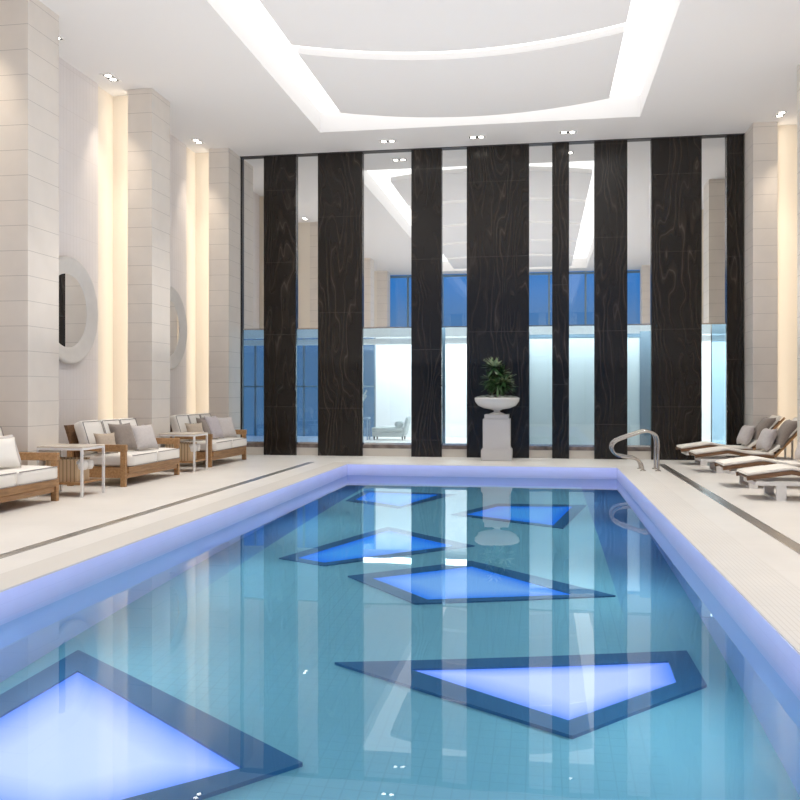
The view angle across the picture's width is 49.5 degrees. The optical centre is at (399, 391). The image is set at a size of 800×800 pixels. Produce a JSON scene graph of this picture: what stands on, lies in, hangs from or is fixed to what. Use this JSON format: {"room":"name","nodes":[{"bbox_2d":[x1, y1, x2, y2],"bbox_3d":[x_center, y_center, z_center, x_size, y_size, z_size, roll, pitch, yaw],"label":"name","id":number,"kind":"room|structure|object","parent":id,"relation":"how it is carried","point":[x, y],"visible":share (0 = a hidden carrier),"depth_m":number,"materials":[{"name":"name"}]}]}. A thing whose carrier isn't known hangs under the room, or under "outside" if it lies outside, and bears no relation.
{"room":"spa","nodes":[
{"label":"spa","id":0,"kind":"room"},
{"bbox_2d":[98,86,195,419],"bbox_3d":[-6.118,-2.180,9.927,0.200,7.360,20.100,0,0,9],"label":"wall","id":1,"kind":"structure","parent":0,"point":[105,100],"depth_m":15.29,"materials":[{"name":"beige paint"}]},
{"bbox_2d":[59,57,97,456],"bbox_3d":[-5.391,-1.930,13.567,0.050,6.660,2.560,0,0,9],"label":"wall panel","id":2,"kind":"object","parent":1,"relation":"attached to","point":[78,94],"visible":0.21,"depth_m":14.23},
{"bbox_2d":[59,256,97,364],"bbox_3d":[-5.277,-1.300,13.862,0.080,1.724,1.724,0,0,9],"label":"round mirror","id":3,"kind":"object","parent":2,"relation":"attached to","point":[78,304],"visible":0.67,"depth_m":14.07,"materials":[{"name":"paint"}]},
{"bbox_2d":[59,274,86,346],"bbox_3d":[-5.308,-1.300,13.867,0.001,1.180,1.180,0,0,9],"label":"mirror glass","id":4,"kind":"object","parent":3,"relation":"attached to","point":[72,302],"depth_m":13.95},
{"bbox_2d":[113,96,127,418],"bbox_3d":[-4.863,-1.930,15.638,0.420,6.660,0.460,0,0,9],"label":"light panel","id":5,"kind":"object","parent":1,"relation":"attached to","point":[120,103],"visible":0.29,"depth_m":15.43,"materials":[{"name":"beige paint"}]},
{"bbox_2d":[170,134,185,415],"bbox_3d":[-4.787,-1.930,17.237,0.050,6.660,2.560,0,0,9],"label":"wall panel","id":6,"kind":"object","parent":1,"relation":"attached to","point":[177,148],"visible":0.21,"depth_m":18.10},
{"bbox_2d":[170,286,186,369],"bbox_3d":[-4.672,-1.300,17.533,0.080,1.724,1.724,0,0,9],"label":"round mirror","id":7,"kind":"object","parent":6,"relation":"attached to","point":[178,320],"visible":0.45,"depth_m":17.96,"materials":[{"name":"paint"}]},
{"bbox_2d":[170,300,178,355],"bbox_3d":[-4.704,-1.300,17.538,0.001,1.180,1.180,0,0,9],"label":"mirror glass","id":8,"kind":"object","parent":7,"relation":"attached to","point":[174,322],"depth_m":17.84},
{"bbox_2d":[196,153,208,413],"bbox_3d":[-4.258,-1.930,19.309,0.420,6.660,0.460,0,0,9],"label":"wall pier","id":9,"kind":"object","parent":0,"point":[202,159],"visible":0.36,"depth_m":19.09,"materials":[{"name":"beige paint"}]},
{"bbox_2d":[0,435,799,587],"bbox_3d":[0.111,1.460,12.980,19.000,0.120,28.150,0,0,9],"label":"floor","id":10,"kind":"structure","parent":0,"point":[24,522],"depth_m":11.31,"materials":[{"name":"tile"}]},
{"bbox_2d":[0,0,58,498],"bbox_3d":[-5.053,-1.930,11.808,0.450,6.660,0.740,0,0,9],"label":"column","id":11,"kind":"structure","parent":10,"relation":"on","point":[29,30],"depth_m":11.47,"materials":[{"name":"beige stone"}]},
{"bbox_2d":[0,427,59,502],"bbox_3d":[-5.025,0.917,10.299,1.096,0.966,1.950,0,0,9],"label":"sofa","id":12,"kind":"object","parent":10,"relation":"on","point":[16,483],"visible":0.82,"depth_m":10.62,"materials":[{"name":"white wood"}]},
{"bbox_2d":[0,472,15,487],"bbox_3d":[-4.966,1.025,9.846,0.832,0.198,0.875,0,0,9],"label":"seat cushion","id":13,"kind":"object","parent":12,"relation":"on","point":[7,479],"depth_m":10.03,"materials":[{"name":"white fabric"}]},
{"bbox_2d":[0,437,21,467],"bbox_3d":[-4.836,0.740,10.435,0.236,0.371,0.540,0,0,33],"label":"throw pillow","id":14,"kind":"object","parent":12,"relation":"on","point":[8,454],"visible":1,"depth_m":10.47,"materials":[{"name":"white fabric"}]},
{"bbox_2d":[0,434,21,464],"bbox_3d":[-4.890,0.728,10.745,0.210,0.395,0.440,0,0,15],"label":"throw pillow","id":15,"kind":"object","parent":12,"relation":"on","point":[11,435],"visible":0.2,"depth_m":10.85,"materials":[{"name":"grey fabric"}]},
{"bbox_2d":[0,465,57,485],"bbox_3d":[-4.823,1.025,10.709,0.832,0.198,0.875,0,0,9],"label":"seat cushion","id":16,"kind":"object","parent":12,"relation":"on","point":[28,475],"depth_m":10.60,"materials":[{"name":"white fabric"}]},
{"bbox_2d":[37,444,104,497],"bbox_3d":[-4.489,1.062,11.847,0.670,0.675,0.600,0,0,9],"label":"side table","id":17,"kind":"object","parent":10,"relation":"on","point":[60,447],"visible":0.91,"depth_m":11.60,"materials":[{"name":"white painted metal"}]},
{"bbox_2d":[44,457,89,481],"bbox_3d":[-4.537,1.055,11.835,0.480,0.310,0.344,0,0,9],"label":"basket","id":18,"kind":"object","parent":17,"relation":"on","point":[69,471],"visible":0.65,"depth_m":11.66,"materials":[{"name":"beige wicker"}]},
{"bbox_3d":[-4.529,1.122,11.758,0.380,0.138,0.138,0,0,9],"label":"rolled towel","id":19,"kind":"object","parent":18,"relation":"in","visible":0},
{"bbox_2d":[76,460,87,469],"bbox_3d":[-4.420,0.988,11.740,0.380,0.138,0.138,0,0,9],"label":"rolled towel","id":20,"kind":"object","parent":19,"relation":"on","point":[78,461],"visible":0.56,"depth_m":11.69,"materials":[{"name":"white fabric"}]},
{"bbox_3d":[-4.505,1.122,11.906,0.380,0.138,0.138,0,0,9],"label":"rolled towel","id":21,"kind":"object","parent":18,"relation":"in","visible":0},
{"bbox_2d":[78,459,93,468],"bbox_3d":[-4.396,0.988,11.888,0.380,0.138,0.138,0,0,9],"label":"rolled towel","id":22,"kind":"object","parent":21,"relation":"on","point":[90,462],"visible":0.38,"depth_m":11.83,"materials":[{"name":"white fabric"}]},
{"bbox_2d":[59,478,101,484],"bbox_3d":[-4.464,1.220,11.843,0.560,0.030,0.590,0,0,9],"label":"shelf","id":23,"kind":"object","parent":17,"relation":"attached to","point":[82,482],"depth_m":11.56,"materials":[{"name":"brown wood"}]},
{"bbox_2d":[64,418,179,486],"bbox_3d":[-4.364,0.917,13.818,1.096,0.966,1.950,0,0,9],"label":"sofa","id":24,"kind":"object","parent":10,"relation":"on","point":[124,464],"visible":0.78,"depth_m":13.10,"materials":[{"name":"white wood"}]},
{"bbox_2d":[74,420,103,454],"bbox_3d":[-4.723,0.695,13.286,0.287,0.522,0.571,0,0,9],"label":"cushion","id":25,"kind":"object","parent":24,"relation":"on","point":[84,430],"depth_m":13.08,"materials":[{"name":"white fabric"}]},
{"bbox_2d":[93,433,117,453],"bbox_3d":[-4.440,0.772,13.101,0.180,0.306,0.340,0,0,44],"label":"throw pillow","id":26,"kind":"object","parent":24,"relation":"on","point":[107,439],"visible":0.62,"depth_m":13.05,"materials":[{"name":"beige fabric"}]},
{"bbox_2d":[99,419,118,433],"bbox_3d":[-4.628,0.695,13.862,0.287,0.522,0.571,0,0,9],"label":"cushion","id":27,"kind":"object","parent":24,"relation":"on","point":[104,423],"depth_m":13.68,"materials":[{"name":"white fabric"}]},
{"bbox_2d":[84,451,156,466],"bbox_3d":[-4.305,1.025,13.365,0.832,0.198,0.875,0,0,9],"label":"seat cushion","id":28,"kind":"object","parent":24,"relation":"on","point":[134,458],"depth_m":13.00,"materials":[{"name":"white fabric"}]},
{"bbox_2d":[108,423,137,449],"bbox_3d":[-4.324,0.706,13.560,0.256,0.438,0.440,0,0,31],"label":"throw pillow","id":29,"kind":"object","parent":24,"relation":"on","point":[123,433],"visible":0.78,"depth_m":13.49,"materials":[{"name":"beige fabric"}]},
{"bbox_2d":[118,418,136,425],"bbox_3d":[-4.533,0.695,14.437,0.287,0.522,0.571,0,0,9],"label":"cushion","id":30,"kind":"object","parent":24,"relation":"on","point":[132,421],"depth_m":14.44,"materials":[{"name":"white fabric"}]},
{"bbox_2d":[131,424,158,450],"bbox_3d":[-4.115,0.724,13.918,0.245,0.402,0.500,0,0,31],"label":"throw pillow","id":31,"kind":"object","parent":24,"relation":"on","point":[144,435],"visible":0.91,"depth_m":13.85,"materials":[{"name":"grey fabric"}]},
{"bbox_2d":[128,448,179,461],"bbox_3d":[-4.162,1.025,14.228,0.832,0.198,0.875,0,0,9],"label":"seat cushion","id":32,"kind":"object","parent":24,"relation":"on","point":[162,454],"depth_m":14.08,"materials":[{"name":"white fabric"}]},
{"bbox_2d":[128,88,169,447],"bbox_3d":[-4.456,-1.930,15.430,0.450,6.660,0.740,0,0,9],"label":"column","id":33,"kind":"structure","parent":10,"relation":"on","point":[148,111],"depth_m":15.09,"materials":[{"name":"beige stone"}]},
{"bbox_2d":[0,462,313,558],"bbox_3d":[-3.200,1.397,8.534,0.110,0.006,17.700,0,0,9],"label":"channel","id":34,"kind":"object","parent":10,"relation":"on","point":[76,533],"visible":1,"depth_m":9.58,"materials":[{"name":"metal"}]},
{"bbox_2d":[158,432,207,472],"bbox_3d":[-3.848,1.062,15.431,0.670,0.675,0.600,0,0,9],"label":"side table","id":35,"kind":"object","parent":10,"relation":"on","point":[183,434],"visible":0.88,"depth_m":15.17,"materials":[{"name":"white"}]},
{"bbox_2d":[164,442,196,460],"bbox_3d":[-3.896,1.055,15.418,0.480,0.310,0.344,0,0,9],"label":"basket","id":36,"kind":"object","parent":35,"relation":"on","point":[186,454],"visible":0.61,"depth_m":15.24,"materials":[{"name":"beige wicker"}]},
{"bbox_2d":[180,459,205,462],"bbox_3d":[-3.823,1.220,15.427,0.560,0.030,0.590,0,0,9],"label":"shelf","id":37,"kind":"object","parent":35,"relation":"attached to","point":[193,461],"depth_m":15.12,"materials":[{"name":"brown wood"}]},
{"bbox_2d":[170,413,246,467],"bbox_3d":[-3.819,0.917,17.124,1.096,0.966,1.950,0,0,9],"label":"sofa","id":38,"kind":"object","parent":10,"relation":"on","point":[218,448],"visible":0.61,"depth_m":16.53,"materials":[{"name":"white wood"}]},
{"bbox_2d":[170,414,188,441],"bbox_3d":[-4.178,0.695,16.592,0.287,0.522,0.571,0,0,9],"label":"cushion","id":39,"kind":"object","parent":38,"relation":"on","point":[177,422],"depth_m":16.38,"materials":[{"name":"white fabric"}]},
{"bbox_2d":[186,414,199,423],"bbox_3d":[-4.084,0.695,17.167,0.287,0.522,0.571,0,0,9],"label":"cushion","id":40,"kind":"object","parent":38,"relation":"on","point":[191,417],"depth_m":17.04,"materials":[{"name":"white fabric"}]},
{"bbox_2d":[185,423,204,440],"bbox_3d":[-3.892,0.756,16.503,0.181,0.338,0.400,0,0,39],"label":"throw pillow","id":41,"kind":"object","parent":38,"relation":"on","point":[197,427],"visible":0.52,"depth_m":16.45,"materials":[{"name":"beige fabric"}]},
{"bbox_2d":[196,417,210,433],"bbox_3d":[-3.817,0.709,16.969,0.243,0.431,0.420,0,0,5],"label":"throw pillow","id":42,"kind":"object","parent":38,"relation":"on","point":[202,420],"visible":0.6,"depth_m":16.85,"materials":[{"name":"beige fabric"}]},
{"bbox_2d":[199,413,210,417],"bbox_3d":[-3.989,0.695,17.743,0.287,0.522,0.571,0,0,9],"label":"cushion","id":43,"kind":"object","parent":38,"relation":"on","point":[201,415],"depth_m":17.70,"materials":[{"name":"white fabric"}]},
{"bbox_2d":[183,440,231,450],"bbox_3d":[-3.760,1.025,16.670,0.832,0.198,0.875,0,0,9],"label":"seat cushion","id":44,"kind":"object","parent":38,"relation":"on","point":[217,445],"depth_m":16.38,"materials":[{"name":"white fabric"}]},
{"bbox_2d":[204,416,223,438],"bbox_3d":[-3.690,0.697,17.223,0.246,0.457,0.460,0,0,17],"label":"throw pillow","id":45,"kind":"object","parent":38,"relation":"on","point":[213,423],"visible":0.91,"depth_m":17.12,"materials":[{"name":"fabric"}]},
{"bbox_2d":[205,437,246,447],"bbox_3d":[-3.618,1.025,17.534,0.832,0.198,0.875,0,0,9],"label":"seat cushion","id":46,"kind":"object","parent":38,"relation":"on","point":[236,442],"depth_m":17.37,"materials":[{"name":"white fabric"}]},
{"bbox_2d":[217,416,236,437],"bbox_3d":[-3.534,0.712,17.543,0.243,0.426,0.520,0,0,33],"label":"throw pillow","id":47,"kind":"object","parent":38,"relation":"on","point":[227,426],"visible":0.83,"depth_m":17.49,"materials":[{"name":"grey fabric"}]},
{"bbox_2d":[209,148,240,437],"bbox_3d":[-3.851,-1.930,19.100,0.450,6.660,0.740,0,0,9],"label":"column","id":48,"kind":"structure","parent":10,"relation":"on","point":[224,164],"depth_m":18.75,"materials":[{"name":"beige stone"}]},
{"bbox_2d":[363,417,370,439],"bbox_3d":[-1.205,1.070,25.535,0.620,0.660,0.400,0,0,9],"label":"console table","id":49,"kind":"object","parent":10,"relation":"on","point":[367,418],"visible":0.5,"depth_m":25.32,"materials":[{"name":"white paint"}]},
{"bbox_2d":[372,416,410,439],"bbox_3d":[-0.249,1.058,25.479,1.104,0.684,0.610,0,0,9],"label":"chaise longue","id":50,"kind":"object","parent":10,"relation":"on","point":[398,430],"visible":1,"depth_m":25.20,"materials":[{"name":"grey fabric"}]},
{"bbox_2d":[442,328,444,442],"bbox_3d":[0.939,-0.225,19.355,0.140,3.250,0.100,0,0,9],"label":"glass fin","id":51,"kind":"object","parent":10,"relation":"on","point":[443,329],"visible":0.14,"depth_m":19.30,"materials":[{"name":"clear glass"}]},
{"bbox_2d":[246,447,714,458],"bbox_3d":[1.588,1.315,18.680,10.340,0.170,0.120,0,0,9],"label":"baseboard","id":52,"kind":"structure","parent":10,"relation":"on","point":[576,454],"depth_m":18.71,"materials":[{"name":"beige stone"}]},
{"bbox_2d":[246,443,650,450],"bbox_3d":[1.587,1.190,18.675,10.340,0.080,0.130,0,0,9],"label":"trim","id":53,"kind":"structure","parent":52,"relation":"on","point":[248,444],"depth_m":18.69,"materials":[{"name":"brown stone"}]},
{"bbox_2d":[481,414,512,460],"bbox_3d":[2.007,0.930,17.963,0.620,0.940,0.620,0,0,9],"label":"pedestal","id":54,"kind":"object","parent":10,"relation":"on","point":[496,427],"visible":0.99,"depth_m":17.69,"materials":[{"name":"white"}]},
{"bbox_2d":[474,394,519,413],"bbox_3d":[2.007,0.251,17.963,0.930,0.419,0.930,0,0,9],"label":"urn","id":55,"kind":"object","parent":54,"relation":"on","point":[496,404],"visible":0.98,"depth_m":17.66,"materials":[{"name":"white"}]},
{"bbox_2d":[480,357,515,397],"bbox_3d":[2.046,-0.288,17.965,0.775,0.906,0.759,0,0,-3],"label":"potted plant","id":56,"kind":"object","parent":55,"relation":"in","point":[500,382],"visible":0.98,"depth_m":17.91,"materials":[{"name":"green plant"}]},
{"bbox_2d":[529,331,650,444],"bbox_3d":[4.249,0.025,19.483,2.750,2.750,0.070,0,0,9],"label":"glass panels","id":57,"kind":"object","parent":10,"relation":"on","point":[581,346],"visible":0.46,"depth_m":19.50,"materials":[{"name":"white"}]},
{"bbox_2d":[609,429,660,470],"bbox_3d":[4.230,1.040,15.640,0.868,0.728,0.550,0,0,9],"label":"pool handrail","id":58,"kind":"object","parent":10,"relation":"on","point":[614,441],"visible":1,"depth_m":15.45,"materials":[{"name":"silver metal"}]},
{"bbox_2d":[711,324,711,441],"bbox_3d":[7.105,-0.150,18.704,0.780,3.100,0.040,0,0,9],"label":"door","id":59,"kind":"structure","parent":10,"relation":"on","point":[711,324],"depth_m":18.74,"materials":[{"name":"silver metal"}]},
{"bbox_2d":[660,464,799,554],"bbox_3d":[3.561,1.397,7.774,0.140,0.006,18.400,0,0,9],"label":"channel","id":60,"kind":"object","parent":10,"relation":"on","point":[770,531],"visible":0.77,"depth_m":9.89,"materials":[{"name":"metal"}]},
{"bbox_2d":[676,415,785,465],"bbox_3d":[6.346,0.924,16.741,1.891,0.952,0.660,0,0,9],"label":"sun lounger","id":61,"kind":"object","parent":10,"relation":"on","point":[685,448],"visible":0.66,"depth_m":16.51,"materials":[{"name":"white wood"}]},
{"bbox_2d":[737,425,754,444],"bbox_3d":[6.643,0.823,16.674,0.255,0.384,0.480,0,0,1],"label":"throw pillow","id":62,"kind":"object","parent":61,"relation":"on","point":[746,433],"visible":1,"depth_m":16.50,"materials":[{"name":"grey fabric"}]},
{"bbox_2d":[752,417,775,439],"bbox_3d":[6.930,0.720,16.585,0.357,0.481,0.580,0,0,5],"label":"throw pillow","id":63,"kind":"object","parent":61,"relation":"on","point":[766,422],"visible":0.52,"depth_m":16.42,"materials":[{"name":"beige fabric"}]},
{"bbox_2d":[689,417,796,472],"bbox_3d":[6.093,0.924,15.202,1.891,0.952,0.660,0,0,9],"label":"sun lounger","id":64,"kind":"object","parent":10,"relation":"on","point":[704,454],"visible":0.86,"depth_m":14.99,"materials":[{"name":"white"}]},
{"bbox_2d":[756,428,776,450],"bbox_3d":[6.390,0.823,15.134,0.255,0.384,0.480,0,0,1],"label":"throw pillow","id":65,"kind":"object","parent":64,"relation":"on","point":[767,437],"visible":1,"depth_m":14.97,"materials":[{"name":"grey fabric"}]},
{"bbox_2d":[773,420,796,447],"bbox_3d":[6.676,0.720,15.046,0.357,0.481,0.580,0,0,5],"label":"throw pillow","id":66,"kind":"object","parent":64,"relation":"on","point":[786,429],"visible":0.79,"depth_m":14.84,"materials":[{"name":"beige fabric"}]},
{"bbox_2d":[714,456,799,487],"bbox_3d":[5.706,0.924,12.854,1.891,0.952,0.660,0,0,9],"label":"sun lounger","id":67,"kind":"object","parent":10,"relation":"on","point":[730,466],"visible":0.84,"depth_m":12.68,"materials":[{"name":"white"}]},
{"bbox_2d":[794,442,799,459],"bbox_3d":[6.003,0.823,12.786,0.255,0.384,0.480,0,0,1],"label":"throw pillow","id":68,"kind":"object","parent":67,"relation":"on","point":[797,452],"visible":1,"depth_m":12.87,"materials":[{"name":"grey fabric"}]},
{"bbox_2d":[744,122,777,456],"bbox_3d":[7.180,-1.930,17.283,0.450,6.660,0.740,0,0,9],"label":"column","id":69,"kind":"structure","parent":10,"relation":"on","point":[761,138],"depth_m":16.93,"materials":[{"name":"beige stone"}]},
{"bbox_2d":[736,464,799,500],"bbox_3d":[5.462,0.924,11.373,1.891,0.952,0.660,0,0,9],"label":"sun lounger","id":70,"kind":"object","parent":10,"relation":"on","point":[765,475],"visible":1,"depth_m":11.20,"materials":[{"name":"white"}]},
{"bbox_2d":[797,63,799,477],"bbox_3d":[6.575,-1.930,13.612,0.450,6.660,0.740,0,0,9],"label":"column","id":71,"kind":"structure","parent":10,"relation":"on","point":[798,66],"depth_m":13.94,"materials":[{"name":"beige stone"}]},
{"bbox_2d":[0,462,799,654],"bbox_3d":[0.340,1.460,9.167,5.930,0.120,15.600,0,0,9],"label":"coping","id":72,"kind":"object","parent":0,"point":[770,593],"visible":0.69,"depth_m":7.87,"materials":[{"name":"stone"}]},
{"bbox_2d":[0,474,799,799],"bbox_3d":[0.286,1.608,9.150,5.130,0.001,14.950,0,0,9],"label":"pool water","id":73,"kind":"object","parent":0,"point":[349,636],"visible":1,"depth_m":5.08,"materials":[{"name":"liquid"}]},
{"bbox_2d":[39,0,799,155],"bbox_3d":[0.148,-5.320,8.894,12.500,0.120,20.100,0,0,9],"label":"ceiling","id":74,"kind":"structure","parent":0,"point":[722,66],"depth_m":14.07,"materials":[{"name":"white paint"}]},
{"bbox_2d":[100,73,121,81],"bbox_3d":[-4.836,-5.254,14.509,0.200,0.012,0.380,0,0,9],"label":"recessed light","id":75,"kind":"object","parent":74,"relation":"in","point":[110,77],"visible":1,"depth_m":14.51,"materials":[{"name":"white"}]},
{"bbox_2d":[189,138,204,143],"bbox_3d":[-4.249,-5.254,18.193,0.200,0.012,0.380,0,0,9],"label":"recessed light","id":76,"kind":"object","parent":74,"relation":"in","point":[195,140],"visible":1,"depth_m":18.18,"materials":[{"name":"white"}]},
{"bbox_2d":[378,139,397,142],"bbox_3d":[-0.256,-5.254,18.194,0.380,0.012,0.200,0,0,9],"label":"recessed light","id":77,"kind":"object","parent":74,"relation":"in","point":[391,140],"visible":1,"depth_m":18.19,"materials":[{"name":"white"}]},
{"bbox_2d":[214,0,677,126],"bbox_3d":[0.068,-5.540,8.502,6.350,0.320,17.460,0,0,9],"label":"ceiling light","id":78,"kind":"object","parent":74,"relation":"attached to","point":[646,27],"visible":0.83,"depth_m":14.69,"materials":[{"name":"white paint"}]},
{"bbox_2d":[468,135,486,138],"bbox_3d":[1.591,-5.254,17.899,0.380,0.012,0.200,0,0,9],"label":"recessed light","id":79,"kind":"object","parent":74,"relation":"in","point":[477,136],"visible":1,"depth_m":17.91,"materials":[{"name":"white"}]},
{"bbox_2d":[240,133,744,158],"bbox_3d":[1.708,-5.253,18.579,10.770,0.015,0.120,0,0,9],"label":"trim","id":80,"kind":"structure","parent":74,"relation":"attached to","point":[718,135],"depth_m":18.47,"materials":[{"name":"black metal"}]},
{"bbox_2d":[558,130,577,133],"bbox_3d":[3.400,-5.254,17.561,0.380,0.012,0.200,0,0,9],"label":"recessed light","id":81,"kind":"object","parent":74,"relation":"in","point":[569,131],"visible":1,"depth_m":17.56,"materials":[{"name":"white"}]},
{"bbox_2d":[773,111,788,117],"bbox_3d":[7.206,-5.254,16.427,0.200,0.012,0.380,0,0,9],"label":"recessed light","id":82,"kind":"object","parent":74,"relation":"in","point":[780,114],"visible":1,"depth_m":16.44,"materials":[{"name":"white"}]},
{"bbox_2d":[376,334,725,439],"bbox_3d":[5.500,-0.250,26.154,12.650,3.300,0.200,0,0,9],"label":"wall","id":83,"kind":"structure","parent":0,"point":[393,362],"depth_m":26.68,"materials":[{"name":"white"}]},
{"bbox_2d":[244,338,375,435],"bbox_3d":[-3.885,-0.250,27.634,6.350,3.300,0.070,0,0,9],"label":"window","id":84,"kind":"structure","parent":83,"relation":"in","point":[255,386],"depth_m":27.46,"materials":[{"name":"blue tinted glass"},{"name":"dark metal"}]},
{"bbox_2d":[778,125,796,457],"bbox_3d":[7.647,-1.930,17.348,0.450,6.660,0.460,0,0,9],"label":"light panel","id":85,"kind":"object","parent":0,"point":[787,134],"visible":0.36,"depth_m":17.11,"materials":[{"name":"beige paint"}]},
{"bbox_3d":[1.741,-1.925,22.871,19.000,0.150,8.100,0,0,9],"label":"ceiling","id":86,"kind":"structure","parent":0,"visible":0},
{"bbox_2d":[244,324,725,338],"bbox_3d":[1.822,-1.675,23.364,19.000,0.350,0.300,0,0,9],"label":"trim","id":87,"kind":"structure","parent":86,"relation":"attached to","point":[716,328],"depth_m":23.28,"materials":[{"name":"white"}]},
{"bbox_3d":[1.719,-3.340,18.709,10.750,3.840,0.120,0,0,9],"label":"wall","id":88,"kind":"structure","parent":0,"visible":0},
{"bbox_2d":[243,158,263,329],"bbox_3d":[-3.269,-3.315,19.435,0.510,3.850,0.050,0,0,9],"label":"mirror panel","id":89,"kind":"object","parent":88,"relation":"attached to","point":[253,168],"visible":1,"depth_m":19.44,"materials":[{"name":"silver glass"}]},
{"bbox_2d":[264,155,296,454],"bbox_3d":[-2.657,-1.920,19.304,0.740,6.640,0.110,0,0,9],"label":"marble panel","id":90,"kind":"object","parent":88,"relation":"attached to","point":[280,172],"visible":1,"depth_m":19.25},
{"bbox_2d":[297,155,317,328],"bbox_3d":[-2.041,-3.315,19.233,0.500,3.850,0.050,0,0,9],"label":"mirror panel","id":91,"kind":"object","parent":88,"relation":"attached to","point":[307,166],"visible":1,"depth_m":19.24,"materials":[{"name":"silver glass"}]},
{"bbox_2d":[318,152,362,455],"bbox_3d":[-1.306,-1.920,19.081,1.000,6.640,0.110,0,0,9],"label":"marble panel","id":92,"kind":"object","parent":88,"relation":"attached to","point":[340,175],"visible":1,"depth_m":19.02,"materials":[{"name":"stone"}]},
{"bbox_2d":[363,443,410,444],"bbox_3d":[-0.272,-0.120,18.956,1.080,2.540,0.040,0,0,9],"label":"window","id":93,"kind":"structure","parent":88,"relation":"in","point":[363,443],"depth_m":18.94,"materials":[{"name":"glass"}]},
{"bbox_2d":[363,151,410,328],"bbox_3d":[-0.275,-3.315,18.942,1.080,3.850,0.050,0,0,9],"label":"mirror panel","id":94,"kind":"object","parent":88,"relation":"attached to","point":[386,175],"visible":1,"depth_m":18.95,"materials":[{"name":"silver glass"}]},
{"bbox_2d":[411,148,441,456],"bbox_3d":[0.579,-1.920,18.770,0.660,6.640,0.110,0,0,9],"label":"marble panel","id":95,"kind":"object","parent":88,"relation":"attached to","point":[426,164],"visible":1,"depth_m":18.71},
{"bbox_2d":[442,148,466,327],"bbox_3d":[1.176,-3.315,18.703,0.540,3.850,0.050,0,0,9],"label":"mirror panel","id":96,"kind":"object","parent":88,"relation":"attached to","point":[454,161],"visible":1,"depth_m":18.71,"materials":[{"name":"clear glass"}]},
{"bbox_2d":[467,144,528,457],"bbox_3d":[2.089,-1.920,18.522,1.320,6.640,0.110,0,0,9],"label":"marble panel","id":97,"kind":"object","parent":88,"relation":"attached to","point":[497,176],"visible":0.93,"depth_m":18.47,"materials":[{"name":"stone"}]},
{"bbox_2d":[529,144,551,326],"bbox_3d":[2.982,-3.315,18.405,0.480,3.850,0.050,0,0,9],"label":"mirror panel","id":98,"kind":"object","parent":88,"relation":"attached to","point":[540,156],"visible":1,"depth_m":18.41,"materials":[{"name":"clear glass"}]},
{"bbox_2d":[552,142,568,458],"bbox_3d":[3.386,-1.920,18.308,0.350,6.640,0.110,0,0,9],"label":"marble panel","id":99,"kind":"object","parent":88,"relation":"attached to","point":[560,151],"visible":1,"depth_m":18.26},
{"bbox_2d":[569,445,593,446],"bbox_3d":[3.823,-0.120,18.282,0.520,2.540,0.040,0,0,9],"label":"window","id":100,"kind":"structure","parent":88,"relation":"in","point":[569,445],"depth_m":18.26,"materials":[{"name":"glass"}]},
{"bbox_2d":[569,143,593,325],"bbox_3d":[3.820,-3.315,18.267,0.520,3.850,0.050,0,0,9],"label":"mirror panel","id":101,"kind":"object","parent":88,"relation":"attached to","point":[581,155],"visible":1,"depth_m":18.27,"materials":[{"name":"clear glass"}]},
{"bbox_2d":[594,140,626,458],"bbox_3d":[4.402,-1.920,18.141,0.670,6.640,0.110,0,0,9],"label":"marble panel","id":102,"kind":"object","parent":88,"relation":"attached to","point":[610,157],"visible":0.93,"depth_m":18.09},
{"bbox_2d":[627,445,650,446],"bbox_3d":[4.977,-0.120,18.092,0.480,2.540,0.040,0,0,9],"label":"window","id":103,"kind":"structure","parent":88,"relation":"in","point":[627,445],"depth_m":18.07,"materials":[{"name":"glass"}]},
{"bbox_2d":[627,140,650,324],"bbox_3d":[4.975,-3.315,18.077,0.480,3.850,0.050,0,0,9],"label":"mirror panel","id":104,"kind":"object","parent":88,"relation":"attached to","point":[638,152],"visible":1,"depth_m":18.08,"materials":[{"name":"clear glass"}]},
{"bbox_2d":[651,136,701,459],"bbox_3d":[5.700,-1.920,17.927,1.000,6.640,0.110,0,0,9],"label":"marble panel","id":105,"kind":"object","parent":88,"relation":"attached to","point":[676,163],"visible":0.86,"depth_m":17.88,"materials":[{"name":"stone"}]},
{"bbox_2d":[702,137,725,324],"bbox_3d":[6.440,-3.315,17.835,0.490,3.850,0.050,0,0,9],"label":"mirror panel","id":106,"kind":"object","parent":88,"relation":"attached to","point":[713,148],"visible":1,"depth_m":17.84,"materials":[{"name":"clear glass"}]},
{"bbox_2d":[726,134,743,456],"bbox_3d":[6.840,-1.920,17.739,0.330,6.640,0.110,0,0,9],"label":"marble panel","id":107,"kind":"object","parent":88,"relation":"attached to","point":[734,144],"visible":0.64,"depth_m":17.69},
{"bbox_3d":[-7.735,-0.250,24.407,0.200,3.500,8.150,0,0,9],"label":"wall","id":108,"kind":"structure","parent":0,"visible":0},
{"bbox_2d":[244,335,725,345],"bbox_3d":[2.050,-1.460,24.746,19.000,0.160,0.300,0,0,9],"label":"trim","id":109,"kind":"structure","parent":108,"relation":"attached to","point":[705,338],"depth_m":24.98,"materials":[{"name":"white"}]},
{"bbox_3d":[-2.343,1.630,9.583,0.200,0.220,15.350,0,0,9],"label":"wall","id":110,"kind":"structure","parent":0,"visible":0},
{"bbox_2d":[0,464,799,691],"bbox_3d":[0.286,1.576,9.150,5.170,0.328,14.990,0,0,9],"label":"pool edge","id":111,"kind":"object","parent":110,"relation":"attached to","point":[15,600],"depth_m":8.40,"materials":[{"name":"tile"}]},
{"bbox_3d":[-3.996,-1.930,19.636,0.830,6.660,0.150,0,0,9],"label":"wall","id":112,"kind":"structure","parent":0,"visible":0},
{"bbox_2d":[241,158,243,437],"bbox_3d":[-3.560,-1.930,19.483,0.080,6.660,0.110,0,0,9],"label":"trim","id":113,"kind":"structure","parent":112,"relation":"attached to","point":[242,330],"depth_m":19.44,"materials":[{"name":"black metal"}]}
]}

